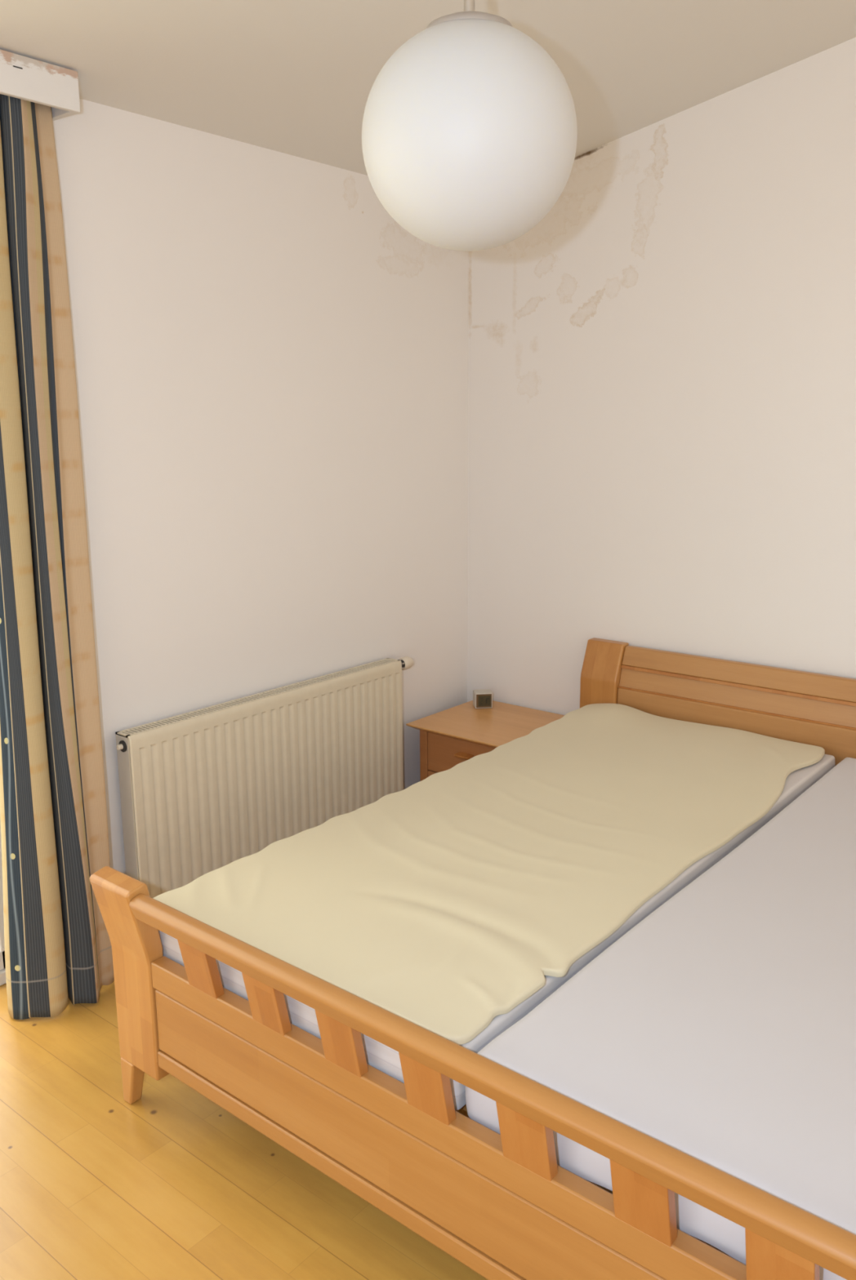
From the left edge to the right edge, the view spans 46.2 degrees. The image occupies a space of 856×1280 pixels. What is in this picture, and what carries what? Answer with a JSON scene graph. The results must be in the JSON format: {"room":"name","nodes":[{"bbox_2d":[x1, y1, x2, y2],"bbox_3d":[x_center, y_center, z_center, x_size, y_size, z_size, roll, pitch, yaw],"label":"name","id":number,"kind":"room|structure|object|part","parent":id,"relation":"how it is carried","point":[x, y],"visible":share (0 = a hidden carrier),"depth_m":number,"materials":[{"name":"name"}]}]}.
{"room":"bedroom","nodes":[
{"label":"bedroom","id":0,"kind":"room"},
{"bbox_2d":[52,98,467,874],"bbox_3d":[-1.767,-0.073,2.036,0.280,2.470,6.250,10,16,38],"label":"wall","id":1,"kind":"structure","parent":0,"point":[271,369],"depth_m":3.20,"materials":[{"name":"white paint"}]},
{"bbox_2d":[0,815,6,986],"bbox_3d":[-1.679,-0.018,2.133,0.070,2.280,1.590,10,16,38],"label":"door","id":2,"kind":"structure","parent":1,"relation":"in","point":[2,964],"depth_m":2.85,"materials":[{"name":"white paint"}]},
{"bbox_2d":[0,48,79,120],"bbox_3d":[-1.522,-1.194,1.776,0.130,0.092,1.943,10,16,38],"label":"pelmet","id":3,"kind":"object","parent":1,"relation":"attached to","point":[21,77],"visible":0.92,"depth_m":2.39,"materials":[{"name":"white paint"}]},
{"bbox_2d":[0,93,114,1019],"bbox_3d":[-0.993,-0.155,2.576,0.190,2.339,0.367,10,16,38],"label":"curtain","id":4,"kind":"object","parent":3,"relation":"hanging from","point":[55,834],"visible":0.97,"depth_m":2.60,"materials":[{"name":"fabric"}]},
{"bbox_2d":[115,656,413,897],"bbox_3d":[-0.483,0.460,3.429,0.073,0.602,1.287,10,16,38],"label":"radiator","id":5,"kind":"object","parent":1,"relation":"attached to","point":[202,791],"visible":0.82,"depth_m":3.27,"materials":[{"name":"beige metal"}]},
{"bbox_2d":[115,657,399,737],"bbox_3d":[-0.506,0.175,3.350,0.060,0.006,1.194,10,16,38],"label":"grille","id":6,"kind":"object","parent":5,"relation":"attached to","point":[164,726],"depth_m":3.26,"materials":[{"name":"beige metal"}]},
{"bbox_3d":[-0.085,0.088,3.829,0.049,0.049,0.053,10,16,38],"label":"thermostat knob","id":7,"kind":"part","parent":5,"relation":"part of","materials":[{"name":"white plastic"}]},
{"bbox_2d":[0,981,732,1279],"bbox_3d":[0.245,1.524,0.703,5.500,0.150,6.250,10,16,38],"label":"floor","id":8,"kind":"structure","parent":0,"point":[167,1184],"depth_m":2.10,"materials":[{"name":"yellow wood"}]},
{"bbox_2d":[89,637,855,1279],"bbox_3d":[0.741,0.677,2.451,2.064,0.758,2.185,10,16,38],"label":"frame","id":9,"kind":"object","parent":8,"relation":"on","point":[502,1206],"visible":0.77,"depth_m":1.79,"materials":[{"name":"brown wood"}]},
{"bbox_3d":[-0.667,0.808,2.268,0.146,0.597,0.081,10,16,38],"label":"foot post","id":10,"kind":"part","parent":9,"relation":"part of","materials":[{"name":"brown wood"}]},
{"bbox_3d":[0.088,1.052,1.715,1.770,0.040,0.033,10,16,38],"label":"plinth rail","id":11,"kind":"part","parent":9,"relation":"part of","materials":[{"name":"brown wood"}]},
{"bbox_3d":[0.086,0.956,1.692,1.764,0.150,0.022,10,16,38],"label":"foot panel","id":12,"kind":"part","parent":9,"relation":"part of","materials":[{"name":"brown wood"}]},
{"bbox_3d":[0.088,0.848,1.672,1.770,0.063,0.037,10,16,38],"label":"foot rail","id":13,"kind":"part","parent":9,"relation":"part of","materials":[{"name":"brown wood"}]},
{"bbox_3d":[0.064,0.685,1.608,1.770,0.053,0.049,10,16,38],"label":"rail","id":14,"kind":"part","parent":9,"relation":"part of","materials":[{"name":"brown wood"}]},
{"bbox_2d":[158,754,834,1110],"bbox_3d":[0.329,0.528,2.746,0.900,0.133,1.992,10,16,38],"label":"mattress","id":15,"kind":"object","parent":9,"relation":"on","point":[378,1055],"visible":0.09,"depth_m":2.09,"materials":[{"name":"white fabric"}]},
{"bbox_2d":[152,703,824,1044],"bbox_3d":[0.332,0.472,2.743,0.936,0.062,2.001,10,16,38],"label":"blanket","id":16,"kind":"object","parent":15,"relation":"on","point":[443,902],"visible":0.98,"depth_m":2.42,"materials":[{"name":"beige fabric"}]},
{"bbox_3d":[0.664,0.378,3.833,0.152,0.758,0.094,10,16,38],"label":"head post","id":17,"kind":"part","parent":9,"relation":"part of","materials":[{"name":"brown wood"}]},
{"bbox_2d":[465,757,855,1279],"bbox_3d":[1.051,0.652,2.175,0.934,0.135,1.995,10,16,38],"label":"mattress","id":18,"kind":"object","parent":9,"relation":"on","point":[719,1028],"visible":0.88,"depth_m":1.76,"materials":[{"name":"white fabric"}]},
{"bbox_3d":[1.397,0.245,3.178,1.758,0.082,0.033,10,16,38],"label":"headboard panel","id":19,"kind":"part","parent":9,"relation":"part of","materials":[{"name":"brown wood"}]},
{"bbox_3d":[1.409,0.169,3.178,1.758,0.067,0.047,10,16,38],"label":"headboard rail","id":20,"kind":"part","parent":9,"relation":"part of","materials":[{"name":"brown wood"}]},
{"bbox_2d":[405,700,564,781],"bbox_3d":[0.263,0.526,3.936,0.508,0.430,0.476,10,16,38],"label":"nightstand","id":21,"kind":"object","parent":8,"relation":"on","point":[450,737],"visible":0.25,"depth_m":3.85,"materials":[{"name":"brown wood"}]},
{"bbox_3d":[0.138,0.610,3.797,0.352,0.169,0.010,10,16,38],"label":"drawer","id":22,"kind":"part","parent":21,"relation":"part of","materials":[{"name":"brown wood"}]},
{"bbox_3d":[0.137,0.449,3.762,0.352,0.152,0.010,10,16,38],"label":"drawer","id":23,"kind":"part","parent":21,"relation":"part of","materials":[{"name":"brown wood"}]},
{"bbox_3d":[0.132,0.436,3.734,0.066,0.023,0.036,10,16,38],"label":"handle","id":24,"kind":"part","parent":21,"relation":"part of","materials":[{"name":"brown wood"}]},
{"bbox_2d":[472,688,492,708],"bbox_3d":[0.222,0.240,4.084,0.072,0.066,0.063,-2,12,-7],"label":"alarm clock","id":25,"kind":"object","parent":21,"relation":"on","point":[482,699],"visible":1,"depth_m":4.06,"materials":[{"name":"white plastic"}]},
{"bbox_3d":[0.226,0.246,4.056,0.062,0.055,0.003,-2,12,-7],"label":"display frame","id":26,"kind":"part","parent":25,"relation":"part of","materials":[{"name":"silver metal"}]},
{"bbox_2d":[0,0,855,175],"bbox_3d":[0.227,-1.396,0.070,5.500,1.154,6.250,10,16,38],"label":"ceiling","id":27,"kind":"structure","parent":0,"point":[294,77],"depth_m":2.65,"materials":[{"name":"paint"}]},
{"bbox_2d":[361,0,577,251],"bbox_3d":[0.075,-1.103,1.839,0.400,0.734,0.400,10,16,38],"label":"pendant lamp","id":28,"kind":"object","parent":27,"relation":"hanging from","point":[469,127],"visible":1,"depth_m":1.73,"materials":[{"name":"white glass"}]},
{"bbox_2d":[466,37,855,715],"bbox_3d":[2.251,-0.694,2.500,5.200,3.440,0.250,10,16,38],"label":"wall","id":29,"kind":"structure","parent":0,"point":[661,367],"depth_m":3.46,"materials":[{"name":"white paint"}]}
]}

